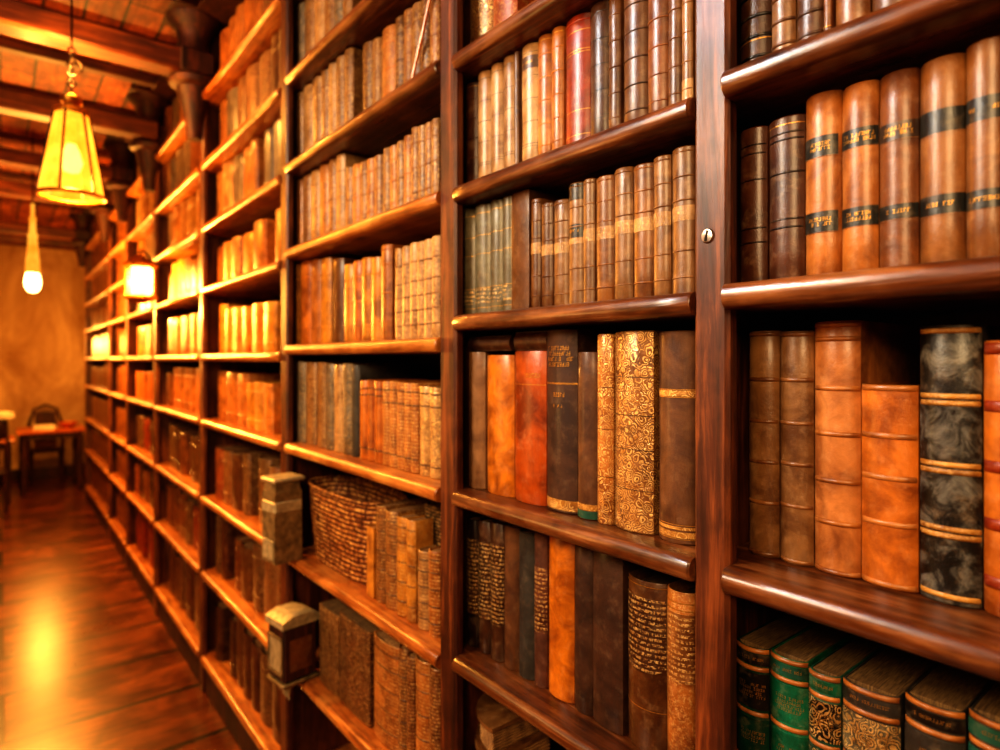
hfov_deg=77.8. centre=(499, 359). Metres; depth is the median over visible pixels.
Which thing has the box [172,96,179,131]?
book
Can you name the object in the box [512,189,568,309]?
book
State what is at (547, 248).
book
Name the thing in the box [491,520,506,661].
book
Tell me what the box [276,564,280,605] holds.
book
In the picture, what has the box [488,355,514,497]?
book
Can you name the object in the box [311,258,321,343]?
book
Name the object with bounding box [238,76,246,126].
book
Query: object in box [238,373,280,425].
book
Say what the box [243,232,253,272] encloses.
book
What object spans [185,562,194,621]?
book
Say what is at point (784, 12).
book
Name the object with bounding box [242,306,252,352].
book
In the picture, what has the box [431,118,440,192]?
book
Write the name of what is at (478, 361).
book
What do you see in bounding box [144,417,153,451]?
book
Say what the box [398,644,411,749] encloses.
book
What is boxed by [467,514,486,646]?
book
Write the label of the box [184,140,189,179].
book
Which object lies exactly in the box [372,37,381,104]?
book
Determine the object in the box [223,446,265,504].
book
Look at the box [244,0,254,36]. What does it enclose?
book
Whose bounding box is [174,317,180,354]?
book
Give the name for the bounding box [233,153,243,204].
book
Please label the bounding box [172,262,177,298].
book
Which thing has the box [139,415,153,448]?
book
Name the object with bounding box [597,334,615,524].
book
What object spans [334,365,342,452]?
book
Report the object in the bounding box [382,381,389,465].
book
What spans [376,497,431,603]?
book
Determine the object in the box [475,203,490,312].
book
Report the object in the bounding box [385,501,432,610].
book
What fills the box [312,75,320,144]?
book
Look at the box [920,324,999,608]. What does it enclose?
book
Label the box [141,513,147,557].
book
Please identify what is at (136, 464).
book
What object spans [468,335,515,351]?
flat book
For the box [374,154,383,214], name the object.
book
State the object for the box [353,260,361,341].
book
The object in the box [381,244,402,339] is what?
book
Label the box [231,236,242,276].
book
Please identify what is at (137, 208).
book
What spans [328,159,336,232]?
book
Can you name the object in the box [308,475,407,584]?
woven basket
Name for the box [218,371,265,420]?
book
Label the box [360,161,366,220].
book
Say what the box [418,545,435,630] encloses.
book
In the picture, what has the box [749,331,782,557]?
book
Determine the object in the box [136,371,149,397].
book
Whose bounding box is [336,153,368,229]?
book
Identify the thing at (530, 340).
flat book
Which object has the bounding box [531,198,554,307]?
book
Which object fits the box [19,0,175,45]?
trim
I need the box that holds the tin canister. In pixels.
[260,472,305,565]
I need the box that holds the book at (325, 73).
[321,69,328,138]
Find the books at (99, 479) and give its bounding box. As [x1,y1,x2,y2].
[91,218,125,529]
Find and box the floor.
[0,474,240,749]
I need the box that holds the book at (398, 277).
[395,248,402,338]
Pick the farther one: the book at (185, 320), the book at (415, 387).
the book at (185, 320)
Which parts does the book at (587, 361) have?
spine panel, spine panel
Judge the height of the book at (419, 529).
0.267 m
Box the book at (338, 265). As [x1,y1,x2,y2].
[332,258,359,342]
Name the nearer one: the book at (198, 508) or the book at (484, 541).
the book at (484, 541)
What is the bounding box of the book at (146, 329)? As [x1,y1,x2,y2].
[145,326,147,355]
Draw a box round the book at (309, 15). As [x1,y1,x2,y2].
[304,0,314,54]
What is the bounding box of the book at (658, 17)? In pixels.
[648,0,668,112]
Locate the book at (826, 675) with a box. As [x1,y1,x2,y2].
[809,635,885,749]
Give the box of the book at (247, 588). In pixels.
[241,540,253,602]
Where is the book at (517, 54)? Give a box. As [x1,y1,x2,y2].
[514,51,521,163]
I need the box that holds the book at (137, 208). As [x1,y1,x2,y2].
[136,200,138,225]
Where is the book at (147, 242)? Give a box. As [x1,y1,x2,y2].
[145,234,149,257]
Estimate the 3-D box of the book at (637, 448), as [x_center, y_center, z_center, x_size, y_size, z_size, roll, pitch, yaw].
[0.299,0.122,1.124,0.201,0.343,0.084,0,0,-39]
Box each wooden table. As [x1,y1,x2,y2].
[0,435,14,504]
[16,424,84,496]
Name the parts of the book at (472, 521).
spine panel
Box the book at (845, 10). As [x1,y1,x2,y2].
[835,0,871,25]
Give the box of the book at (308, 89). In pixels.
[303,83,312,151]
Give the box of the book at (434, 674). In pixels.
[429,664,440,749]
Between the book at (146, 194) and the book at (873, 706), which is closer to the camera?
the book at (873, 706)
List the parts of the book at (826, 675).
spine panel, spine panel, spine panel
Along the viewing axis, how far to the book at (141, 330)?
4.86 m
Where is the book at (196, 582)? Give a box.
[194,571,198,630]
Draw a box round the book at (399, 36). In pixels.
[395,15,403,88]
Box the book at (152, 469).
[150,468,153,508]
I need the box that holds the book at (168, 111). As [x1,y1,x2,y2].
[165,106,171,140]
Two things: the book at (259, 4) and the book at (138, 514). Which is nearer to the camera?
the book at (259, 4)
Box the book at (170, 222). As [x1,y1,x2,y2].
[168,213,172,247]
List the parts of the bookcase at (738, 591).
shelf, shelf, shelf, panel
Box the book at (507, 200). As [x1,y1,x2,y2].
[503,195,511,309]
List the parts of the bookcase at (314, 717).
shelf, shelf, shelf, shelf, shelf, shelf, shelf, shelf, shelf, panel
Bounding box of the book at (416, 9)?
[412,2,420,74]
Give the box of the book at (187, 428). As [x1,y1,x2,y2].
[175,426,198,471]
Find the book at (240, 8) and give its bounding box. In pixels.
[236,3,243,47]
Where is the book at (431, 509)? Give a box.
[424,501,440,546]
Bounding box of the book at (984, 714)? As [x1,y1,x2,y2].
[968,680,999,749]
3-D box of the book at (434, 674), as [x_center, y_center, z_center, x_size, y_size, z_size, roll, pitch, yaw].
[-0.092,0.924,1.611,0.204,0.310,0.045,0,0,-39]
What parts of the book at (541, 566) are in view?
spine panel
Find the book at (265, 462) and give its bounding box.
[258,454,280,522]
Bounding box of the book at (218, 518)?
[215,514,221,573]
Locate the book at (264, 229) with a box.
[253,219,275,268]
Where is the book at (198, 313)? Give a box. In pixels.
[198,313,198,353]
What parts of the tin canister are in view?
plate, lid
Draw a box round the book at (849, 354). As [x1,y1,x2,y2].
[815,320,919,578]
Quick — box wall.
[0,244,84,469]
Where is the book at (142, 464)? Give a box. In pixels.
[139,461,149,497]
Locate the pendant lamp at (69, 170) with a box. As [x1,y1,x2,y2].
[34,0,106,204]
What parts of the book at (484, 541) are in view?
spine panel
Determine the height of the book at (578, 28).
0.257 m
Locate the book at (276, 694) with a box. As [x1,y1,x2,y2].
[272,682,280,744]
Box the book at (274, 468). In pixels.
[269,464,280,474]
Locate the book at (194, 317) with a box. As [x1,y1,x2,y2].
[190,314,197,353]
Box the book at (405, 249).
[402,245,409,338]
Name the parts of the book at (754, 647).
spine panel, spine panel, spine panel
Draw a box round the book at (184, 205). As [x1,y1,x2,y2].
[181,200,187,239]
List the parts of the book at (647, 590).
ornament plate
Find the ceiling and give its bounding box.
[0,0,200,229]
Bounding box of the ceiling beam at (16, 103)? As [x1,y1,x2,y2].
[0,87,158,140]
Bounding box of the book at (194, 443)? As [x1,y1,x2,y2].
[190,434,198,482]
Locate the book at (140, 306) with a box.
[137,303,143,310]
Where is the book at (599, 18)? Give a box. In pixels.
[590,0,608,134]
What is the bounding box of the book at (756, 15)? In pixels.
[740,0,771,64]
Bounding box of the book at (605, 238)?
[596,174,614,300]
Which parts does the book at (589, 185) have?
spine panel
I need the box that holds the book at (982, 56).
[966,35,999,258]
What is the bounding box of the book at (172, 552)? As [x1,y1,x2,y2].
[168,543,176,594]
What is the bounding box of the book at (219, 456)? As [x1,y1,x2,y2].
[215,443,256,499]
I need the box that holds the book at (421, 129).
[418,125,424,197]
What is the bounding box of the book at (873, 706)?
[842,645,937,749]
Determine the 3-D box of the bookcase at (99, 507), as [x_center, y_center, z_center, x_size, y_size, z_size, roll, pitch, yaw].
[-4.253,-0.024,6.797,0.403,3.428,2.060,0,0,-39]
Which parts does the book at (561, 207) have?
spine panel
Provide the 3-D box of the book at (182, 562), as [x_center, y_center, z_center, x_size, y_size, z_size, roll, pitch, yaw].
[-1.856,1.348,3.813,0.202,0.302,0.133,0,0,-39]
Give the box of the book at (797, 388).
[780,331,814,566]
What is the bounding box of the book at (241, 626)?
[237,617,245,687]
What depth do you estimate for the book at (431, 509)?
1.66 m
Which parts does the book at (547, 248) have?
spine panel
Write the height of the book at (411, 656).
0.298 m
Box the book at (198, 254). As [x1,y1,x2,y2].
[198,254,198,288]
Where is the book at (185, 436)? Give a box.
[180,430,198,474]
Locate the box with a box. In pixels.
[265,602,318,689]
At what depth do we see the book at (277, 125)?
2.44 m
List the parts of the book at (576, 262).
spine panel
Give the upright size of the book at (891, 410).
0.258 m
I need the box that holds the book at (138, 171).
[137,162,139,177]
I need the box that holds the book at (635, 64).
[623,0,647,121]
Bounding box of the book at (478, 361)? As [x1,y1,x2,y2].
[469,352,514,489]
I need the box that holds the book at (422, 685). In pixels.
[415,654,429,749]
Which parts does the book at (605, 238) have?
spine panel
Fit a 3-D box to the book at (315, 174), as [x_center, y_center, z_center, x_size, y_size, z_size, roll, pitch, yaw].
[-0.590,-0.530,2.214,0.169,0.264,0.076,0,0,-39]
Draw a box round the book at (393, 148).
[390,144,396,208]
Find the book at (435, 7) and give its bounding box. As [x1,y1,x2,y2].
[430,0,440,64]
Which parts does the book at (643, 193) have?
spine panel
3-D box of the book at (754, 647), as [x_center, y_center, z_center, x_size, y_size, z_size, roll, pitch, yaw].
[0.449,0.546,0.986,0.213,0.241,0.053,0,0,-39]
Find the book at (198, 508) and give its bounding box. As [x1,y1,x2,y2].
[197,508,198,554]
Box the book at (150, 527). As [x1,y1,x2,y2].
[148,520,153,567]
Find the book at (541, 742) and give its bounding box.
[475,733,549,749]
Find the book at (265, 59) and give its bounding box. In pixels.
[259,49,270,106]
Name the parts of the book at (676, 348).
spine panel, spine panel, spine panel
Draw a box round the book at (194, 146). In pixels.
[190,141,198,173]
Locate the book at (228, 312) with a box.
[225,308,232,352]
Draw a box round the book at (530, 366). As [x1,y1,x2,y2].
[515,351,546,505]
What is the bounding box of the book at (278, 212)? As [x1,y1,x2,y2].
[275,208,280,261]
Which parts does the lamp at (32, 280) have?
bulb, stem, cord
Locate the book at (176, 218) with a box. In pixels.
[172,206,180,244]
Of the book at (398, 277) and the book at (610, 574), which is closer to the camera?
the book at (610, 574)
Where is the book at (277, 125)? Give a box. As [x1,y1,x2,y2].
[273,118,280,177]
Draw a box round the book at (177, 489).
[175,486,182,531]
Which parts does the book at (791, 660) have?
spine panel, spine panel, spine panel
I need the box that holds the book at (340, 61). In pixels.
[336,55,344,128]
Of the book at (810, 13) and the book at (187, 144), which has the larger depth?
the book at (187, 144)
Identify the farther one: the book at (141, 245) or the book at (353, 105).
the book at (141, 245)
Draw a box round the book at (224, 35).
[220,27,228,68]
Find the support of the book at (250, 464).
on the bookcase at (262, 284)
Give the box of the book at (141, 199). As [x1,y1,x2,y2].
[139,194,143,223]
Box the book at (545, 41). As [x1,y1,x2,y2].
[538,33,551,154]
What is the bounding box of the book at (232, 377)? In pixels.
[226,372,276,423]
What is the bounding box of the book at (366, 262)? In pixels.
[362,257,372,340]
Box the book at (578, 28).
[566,12,590,144]
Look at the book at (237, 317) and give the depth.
2.87 m
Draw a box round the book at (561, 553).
[549,536,574,703]
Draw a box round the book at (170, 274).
[169,272,171,299]
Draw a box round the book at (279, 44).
[278,27,280,87]
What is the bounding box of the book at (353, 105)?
[344,47,362,123]
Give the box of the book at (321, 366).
[317,362,375,447]
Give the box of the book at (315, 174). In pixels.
[310,169,319,239]
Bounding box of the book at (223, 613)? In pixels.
[215,600,235,661]
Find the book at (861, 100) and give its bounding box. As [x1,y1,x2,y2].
[842,80,879,271]
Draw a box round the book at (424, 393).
[419,385,440,475]
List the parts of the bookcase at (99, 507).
cornice, shelf, shelf, shelf, shelf, shelf, shelf, shelf, shelf, shelf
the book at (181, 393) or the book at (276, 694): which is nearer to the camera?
the book at (276, 694)
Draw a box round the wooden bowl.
[57,421,78,427]
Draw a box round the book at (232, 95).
[227,86,237,137]
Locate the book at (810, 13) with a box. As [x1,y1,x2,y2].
[797,0,823,41]
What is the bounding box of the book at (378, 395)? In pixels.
[374,380,409,463]
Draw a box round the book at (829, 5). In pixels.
[823,0,834,30]
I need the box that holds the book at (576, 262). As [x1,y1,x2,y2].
[569,182,583,303]
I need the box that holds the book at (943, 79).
[920,53,966,262]
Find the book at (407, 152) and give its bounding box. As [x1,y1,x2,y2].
[403,135,411,203]
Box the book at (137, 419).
[136,414,153,446]
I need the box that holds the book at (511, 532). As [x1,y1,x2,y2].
[504,523,522,670]
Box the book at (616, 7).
[609,0,623,127]
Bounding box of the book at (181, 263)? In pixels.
[177,259,184,295]
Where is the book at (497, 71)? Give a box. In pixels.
[491,62,503,172]
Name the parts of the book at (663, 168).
spine panel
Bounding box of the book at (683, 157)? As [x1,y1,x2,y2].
[672,145,694,293]
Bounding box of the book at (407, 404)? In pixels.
[404,382,427,471]
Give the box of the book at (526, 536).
[519,528,534,680]
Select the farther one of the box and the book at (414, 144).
the box
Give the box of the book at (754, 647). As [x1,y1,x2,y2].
[737,613,815,749]
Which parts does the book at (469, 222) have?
spine panel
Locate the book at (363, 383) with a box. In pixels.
[360,380,367,459]
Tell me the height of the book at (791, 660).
0.244 m
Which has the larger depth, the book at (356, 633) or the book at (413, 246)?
the book at (356, 633)
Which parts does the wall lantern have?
glass, frame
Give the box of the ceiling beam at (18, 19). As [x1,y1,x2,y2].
[0,0,180,76]
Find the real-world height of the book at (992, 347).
0.312 m
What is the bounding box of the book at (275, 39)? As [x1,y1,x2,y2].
[271,32,278,94]
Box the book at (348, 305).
[344,264,353,341]
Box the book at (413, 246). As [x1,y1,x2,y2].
[410,242,417,338]
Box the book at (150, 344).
[147,325,153,355]
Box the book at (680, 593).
[667,579,694,749]
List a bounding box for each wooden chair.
[0,422,9,513]
[27,403,64,485]
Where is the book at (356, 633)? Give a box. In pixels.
[339,608,379,727]
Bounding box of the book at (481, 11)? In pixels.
[470,0,492,42]
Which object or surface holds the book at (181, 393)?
on the bookcase at (182, 630)
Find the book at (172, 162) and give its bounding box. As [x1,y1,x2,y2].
[170,158,174,192]
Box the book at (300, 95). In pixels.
[297,91,303,155]
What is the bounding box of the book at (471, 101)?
[465,82,477,181]
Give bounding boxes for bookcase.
[82,207,107,533]
[108,161,125,562]
[122,138,153,607]
[150,41,198,680]
[197,0,280,749]
[281,0,440,749]
[441,0,694,749]
[695,0,999,749]
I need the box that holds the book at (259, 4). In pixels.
[255,0,263,22]
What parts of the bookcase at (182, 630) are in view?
cornice, shelf, shelf, shelf, shelf, shelf, shelf, shelf, shelf, shelf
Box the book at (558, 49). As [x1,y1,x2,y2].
[551,26,565,149]
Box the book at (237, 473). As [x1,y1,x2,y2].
[232,448,270,510]
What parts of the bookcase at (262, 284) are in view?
cornice, shelf, shelf, shelf, shelf, shelf, shelf, shelf, shelf, shelf, panel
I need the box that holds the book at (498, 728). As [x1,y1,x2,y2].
[476,693,543,749]
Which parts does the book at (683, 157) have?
spine panel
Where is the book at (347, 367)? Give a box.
[343,363,404,454]
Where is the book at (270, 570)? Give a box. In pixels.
[264,560,276,616]
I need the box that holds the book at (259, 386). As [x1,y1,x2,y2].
[254,381,280,431]
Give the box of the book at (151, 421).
[150,419,153,455]
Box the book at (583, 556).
[575,545,592,715]
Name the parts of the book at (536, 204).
spine panel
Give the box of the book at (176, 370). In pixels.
[173,367,198,407]
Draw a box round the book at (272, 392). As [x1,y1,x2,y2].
[264,383,280,433]
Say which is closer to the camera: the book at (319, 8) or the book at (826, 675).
the book at (826, 675)
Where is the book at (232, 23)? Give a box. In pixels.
[229,15,235,56]
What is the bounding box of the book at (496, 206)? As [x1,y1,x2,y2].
[490,199,502,311]
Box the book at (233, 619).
[230,615,236,678]
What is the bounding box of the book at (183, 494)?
[179,490,192,538]
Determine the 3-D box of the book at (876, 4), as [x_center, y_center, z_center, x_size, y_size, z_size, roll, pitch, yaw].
[0.543,-0.486,0.808,0.191,0.164,0.046,0,0,-39]
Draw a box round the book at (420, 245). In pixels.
[417,241,424,337]
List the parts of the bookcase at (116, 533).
shelf, shelf, shelf, shelf, shelf, shelf, shelf, shelf, shelf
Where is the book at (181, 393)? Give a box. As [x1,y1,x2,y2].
[178,368,184,409]
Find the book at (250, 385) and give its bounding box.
[247,382,254,428]
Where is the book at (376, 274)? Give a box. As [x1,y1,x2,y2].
[371,256,381,340]
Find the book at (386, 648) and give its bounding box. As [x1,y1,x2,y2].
[374,629,400,749]
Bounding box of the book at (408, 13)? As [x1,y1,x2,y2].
[404,8,412,82]
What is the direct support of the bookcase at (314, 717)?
on the floor
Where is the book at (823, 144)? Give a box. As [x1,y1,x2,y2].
[805,90,842,274]
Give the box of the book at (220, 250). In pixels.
[218,246,223,281]
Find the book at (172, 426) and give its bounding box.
[169,422,198,467]
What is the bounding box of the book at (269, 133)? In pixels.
[264,128,273,184]
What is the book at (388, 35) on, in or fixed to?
on the bookcase at (314, 717)
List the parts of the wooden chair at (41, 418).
leg, frame, backrest, seat, leg, leg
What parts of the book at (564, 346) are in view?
spine panel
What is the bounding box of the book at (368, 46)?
[363,41,372,110]
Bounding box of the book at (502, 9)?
[493,0,533,27]
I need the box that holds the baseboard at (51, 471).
[0,463,84,482]
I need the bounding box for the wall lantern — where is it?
[121,250,158,302]
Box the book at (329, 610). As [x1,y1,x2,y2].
[319,598,349,696]
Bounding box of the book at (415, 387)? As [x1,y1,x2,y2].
[411,382,440,473]
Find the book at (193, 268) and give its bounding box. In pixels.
[189,259,197,291]
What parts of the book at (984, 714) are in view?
spine panel, spine panel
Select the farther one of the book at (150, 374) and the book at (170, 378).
the book at (150, 374)
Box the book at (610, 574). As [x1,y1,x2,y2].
[593,551,642,735]
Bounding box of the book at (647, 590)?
[628,567,680,749]
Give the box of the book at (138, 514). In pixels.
[136,508,140,551]
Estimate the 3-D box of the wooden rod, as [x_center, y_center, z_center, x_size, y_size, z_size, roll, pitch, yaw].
[-0.199,-0.830,1.578,0.010,0.248,0.114,0,0,-43]
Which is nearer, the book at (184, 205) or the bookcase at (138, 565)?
the book at (184, 205)
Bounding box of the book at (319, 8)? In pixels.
[314,0,324,44]
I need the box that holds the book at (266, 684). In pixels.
[260,646,272,727]
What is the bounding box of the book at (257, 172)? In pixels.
[250,138,264,193]
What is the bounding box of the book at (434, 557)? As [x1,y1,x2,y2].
[428,546,440,637]
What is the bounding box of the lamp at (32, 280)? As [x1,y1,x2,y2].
[24,131,40,292]
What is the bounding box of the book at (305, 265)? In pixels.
[301,260,311,343]
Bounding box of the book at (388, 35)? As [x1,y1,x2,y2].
[382,24,395,97]
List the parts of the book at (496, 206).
spine panel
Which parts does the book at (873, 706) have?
spine panel, spine panel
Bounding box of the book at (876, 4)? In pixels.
[872,0,900,11]
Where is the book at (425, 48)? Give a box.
[421,0,429,70]
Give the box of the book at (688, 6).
[682,0,694,99]
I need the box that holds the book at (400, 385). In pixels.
[397,381,440,469]
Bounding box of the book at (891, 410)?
[862,381,919,592]
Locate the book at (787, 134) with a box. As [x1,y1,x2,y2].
[769,114,805,278]
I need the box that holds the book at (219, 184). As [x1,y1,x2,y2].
[216,171,222,215]
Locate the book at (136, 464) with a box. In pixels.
[135,462,138,494]
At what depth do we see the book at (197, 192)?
3.45 m
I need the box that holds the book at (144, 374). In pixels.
[142,372,147,399]
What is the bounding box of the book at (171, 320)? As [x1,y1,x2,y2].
[168,318,173,354]
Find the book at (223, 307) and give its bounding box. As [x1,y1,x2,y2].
[219,304,252,353]
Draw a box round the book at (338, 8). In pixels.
[334,0,342,25]
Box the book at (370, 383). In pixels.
[367,379,427,461]
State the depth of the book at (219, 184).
3.11 m
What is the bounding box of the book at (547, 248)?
[541,202,554,306]
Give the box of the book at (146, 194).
[144,191,149,218]
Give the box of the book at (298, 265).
[296,263,300,344]
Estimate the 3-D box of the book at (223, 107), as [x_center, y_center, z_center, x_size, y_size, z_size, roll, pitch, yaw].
[-1.306,-1.140,3.145,0.201,0.280,0.160,0,0,-39]
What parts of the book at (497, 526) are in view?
spine panel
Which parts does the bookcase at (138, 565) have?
cornice, shelf, shelf, shelf, shelf, shelf, shelf, shelf, shelf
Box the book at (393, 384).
[389,380,440,467]
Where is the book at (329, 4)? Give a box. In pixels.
[324,0,333,34]
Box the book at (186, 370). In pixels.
[184,368,188,410]
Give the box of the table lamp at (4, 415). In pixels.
[0,411,14,438]
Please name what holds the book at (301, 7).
on the bookcase at (314, 717)
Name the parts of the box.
panel frame, panel, lid, panel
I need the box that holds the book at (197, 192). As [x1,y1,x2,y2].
[196,189,198,229]
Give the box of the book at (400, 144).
[397,140,403,206]
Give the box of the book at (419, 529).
[406,515,432,622]
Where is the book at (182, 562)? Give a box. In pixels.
[180,555,185,609]
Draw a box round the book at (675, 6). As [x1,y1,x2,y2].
[668,0,681,105]
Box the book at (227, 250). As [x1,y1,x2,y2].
[223,241,231,279]
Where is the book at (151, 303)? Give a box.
[146,293,153,307]
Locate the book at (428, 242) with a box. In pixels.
[424,239,431,337]
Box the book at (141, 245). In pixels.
[138,240,144,255]
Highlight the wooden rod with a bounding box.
[411,0,430,77]
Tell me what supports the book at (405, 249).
on the bookcase at (314, 717)
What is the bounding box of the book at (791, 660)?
[770,623,855,749]
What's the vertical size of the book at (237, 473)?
0.255 m
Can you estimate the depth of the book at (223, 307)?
3.06 m
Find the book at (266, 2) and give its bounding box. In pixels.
[264,0,271,10]
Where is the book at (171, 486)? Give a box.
[167,482,176,527]
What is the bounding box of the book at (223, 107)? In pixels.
[220,99,226,144]
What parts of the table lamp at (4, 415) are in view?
lamp shade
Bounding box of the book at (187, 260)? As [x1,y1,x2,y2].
[185,257,197,293]
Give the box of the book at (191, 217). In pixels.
[187,196,195,235]
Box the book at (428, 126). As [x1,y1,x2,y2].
[425,122,431,195]
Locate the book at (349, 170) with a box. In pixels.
[345,166,352,225]
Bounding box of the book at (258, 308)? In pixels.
[252,303,263,352]
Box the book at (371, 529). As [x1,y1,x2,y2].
[367,524,376,598]
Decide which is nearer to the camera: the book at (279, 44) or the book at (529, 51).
the book at (529, 51)
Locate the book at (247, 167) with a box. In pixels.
[243,146,250,197]
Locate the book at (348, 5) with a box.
[342,0,360,17]
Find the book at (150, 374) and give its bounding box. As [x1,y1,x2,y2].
[147,371,153,400]
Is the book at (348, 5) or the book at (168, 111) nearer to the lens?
the book at (348, 5)
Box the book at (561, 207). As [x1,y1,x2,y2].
[554,199,568,304]
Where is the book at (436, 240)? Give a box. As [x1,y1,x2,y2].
[432,235,440,336]
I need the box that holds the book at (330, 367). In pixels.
[326,363,342,449]
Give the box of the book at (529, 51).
[522,42,537,160]
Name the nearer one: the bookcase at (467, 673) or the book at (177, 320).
the bookcase at (467, 673)
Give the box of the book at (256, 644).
[251,638,263,711]
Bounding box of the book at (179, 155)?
[175,147,183,187]
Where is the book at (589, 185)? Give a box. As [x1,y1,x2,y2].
[583,178,596,301]
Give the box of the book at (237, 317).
[232,307,242,352]
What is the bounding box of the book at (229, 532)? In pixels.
[221,518,245,579]
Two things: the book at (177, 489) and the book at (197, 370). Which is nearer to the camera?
the book at (197, 370)
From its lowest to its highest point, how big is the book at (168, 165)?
0.289 m
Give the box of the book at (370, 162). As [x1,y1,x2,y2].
[367,158,374,217]
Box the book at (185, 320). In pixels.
[181,315,190,354]
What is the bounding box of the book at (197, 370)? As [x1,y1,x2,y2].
[196,369,198,414]
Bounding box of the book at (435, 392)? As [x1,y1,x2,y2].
[430,387,440,478]
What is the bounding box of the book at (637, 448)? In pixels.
[615,330,662,534]
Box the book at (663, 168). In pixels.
[653,154,672,295]
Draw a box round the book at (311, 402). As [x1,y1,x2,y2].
[305,362,317,444]
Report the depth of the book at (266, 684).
2.54 m
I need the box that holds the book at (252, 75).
[246,62,259,117]
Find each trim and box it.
[0,36,158,87]
[0,83,136,115]
[0,132,110,159]
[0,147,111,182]
[0,171,37,182]
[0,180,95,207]
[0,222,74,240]
[0,234,74,250]
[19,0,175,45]
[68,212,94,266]
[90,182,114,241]
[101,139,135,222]
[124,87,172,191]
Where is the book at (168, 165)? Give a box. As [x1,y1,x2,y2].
[167,162,169,195]
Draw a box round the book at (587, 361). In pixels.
[578,352,597,519]
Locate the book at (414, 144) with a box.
[411,126,418,200]
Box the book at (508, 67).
[503,55,513,167]
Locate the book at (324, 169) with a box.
[319,163,328,235]
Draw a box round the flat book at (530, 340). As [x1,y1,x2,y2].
[514,330,547,350]
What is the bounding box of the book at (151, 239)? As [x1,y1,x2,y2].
[149,230,153,259]
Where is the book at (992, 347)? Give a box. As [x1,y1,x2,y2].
[984,340,999,616]
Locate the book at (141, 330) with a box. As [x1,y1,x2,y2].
[137,327,144,355]
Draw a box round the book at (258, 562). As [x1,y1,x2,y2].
[253,540,263,611]
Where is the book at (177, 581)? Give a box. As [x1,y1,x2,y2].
[175,552,179,601]
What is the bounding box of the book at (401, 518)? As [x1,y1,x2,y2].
[397,512,417,616]
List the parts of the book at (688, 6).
spine panel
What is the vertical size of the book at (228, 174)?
0.275 m
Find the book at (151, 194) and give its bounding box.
[149,192,153,212]
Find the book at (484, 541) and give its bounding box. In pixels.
[478,517,496,653]
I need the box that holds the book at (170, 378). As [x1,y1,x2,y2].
[166,372,173,406]
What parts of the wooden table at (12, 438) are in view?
leg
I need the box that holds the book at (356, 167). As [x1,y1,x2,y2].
[352,163,359,222]
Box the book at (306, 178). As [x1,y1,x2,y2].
[303,174,310,242]
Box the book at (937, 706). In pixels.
[905,662,992,749]
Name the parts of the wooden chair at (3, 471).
seat, frame, leg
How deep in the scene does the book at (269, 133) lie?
2.54 m
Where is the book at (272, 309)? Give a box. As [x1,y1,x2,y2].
[263,301,280,351]
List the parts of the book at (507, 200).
spine panel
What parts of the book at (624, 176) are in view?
spine panel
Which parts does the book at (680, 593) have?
ornament plate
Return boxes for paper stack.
[32,424,56,430]
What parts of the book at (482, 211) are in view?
spine panel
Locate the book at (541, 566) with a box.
[534,532,548,688]
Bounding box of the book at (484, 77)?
[478,70,490,177]
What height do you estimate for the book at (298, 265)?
0.301 m
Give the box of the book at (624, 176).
[614,166,633,298]
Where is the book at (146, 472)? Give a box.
[143,467,151,503]
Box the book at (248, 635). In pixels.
[243,627,256,699]
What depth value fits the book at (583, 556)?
1.17 m
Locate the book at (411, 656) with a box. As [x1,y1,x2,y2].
[407,652,415,749]
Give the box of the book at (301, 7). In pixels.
[297,2,304,63]
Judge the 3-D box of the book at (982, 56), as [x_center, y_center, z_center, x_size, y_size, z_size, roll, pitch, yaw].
[0.609,-0.231,0.745,0.195,0.247,0.037,0,0,-39]
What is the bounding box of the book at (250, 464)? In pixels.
[242,449,280,514]
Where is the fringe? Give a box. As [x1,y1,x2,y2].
[279,687,291,699]
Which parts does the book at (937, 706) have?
spine panel, spine panel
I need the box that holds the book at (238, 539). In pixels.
[235,535,252,590]
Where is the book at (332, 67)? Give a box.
[328,62,336,133]
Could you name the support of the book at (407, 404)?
on the bookcase at (314, 717)
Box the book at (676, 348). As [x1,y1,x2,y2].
[659,331,694,545]
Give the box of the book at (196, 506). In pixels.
[193,503,198,549]
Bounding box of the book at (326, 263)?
[321,257,336,342]
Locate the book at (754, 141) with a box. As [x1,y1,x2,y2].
[740,126,768,281]
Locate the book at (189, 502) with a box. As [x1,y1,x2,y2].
[185,497,198,545]
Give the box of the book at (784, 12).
[771,0,796,51]
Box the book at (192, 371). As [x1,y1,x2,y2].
[189,368,198,412]
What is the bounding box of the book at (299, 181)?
[297,178,302,244]
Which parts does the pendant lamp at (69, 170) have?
glass panel, glass panel, glass panel, chain, glass panel, glass panel, glass panel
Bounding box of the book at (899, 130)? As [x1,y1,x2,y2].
[879,67,920,267]
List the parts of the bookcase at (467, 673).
shelf, shelf, shelf, shelf, shelf, panel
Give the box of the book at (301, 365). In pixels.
[296,361,349,442]
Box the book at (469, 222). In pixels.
[463,208,475,313]
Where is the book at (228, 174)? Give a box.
[222,160,233,211]
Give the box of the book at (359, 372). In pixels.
[352,365,410,456]
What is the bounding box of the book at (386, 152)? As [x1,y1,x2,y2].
[383,147,389,211]
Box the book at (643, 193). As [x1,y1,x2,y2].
[633,162,653,296]

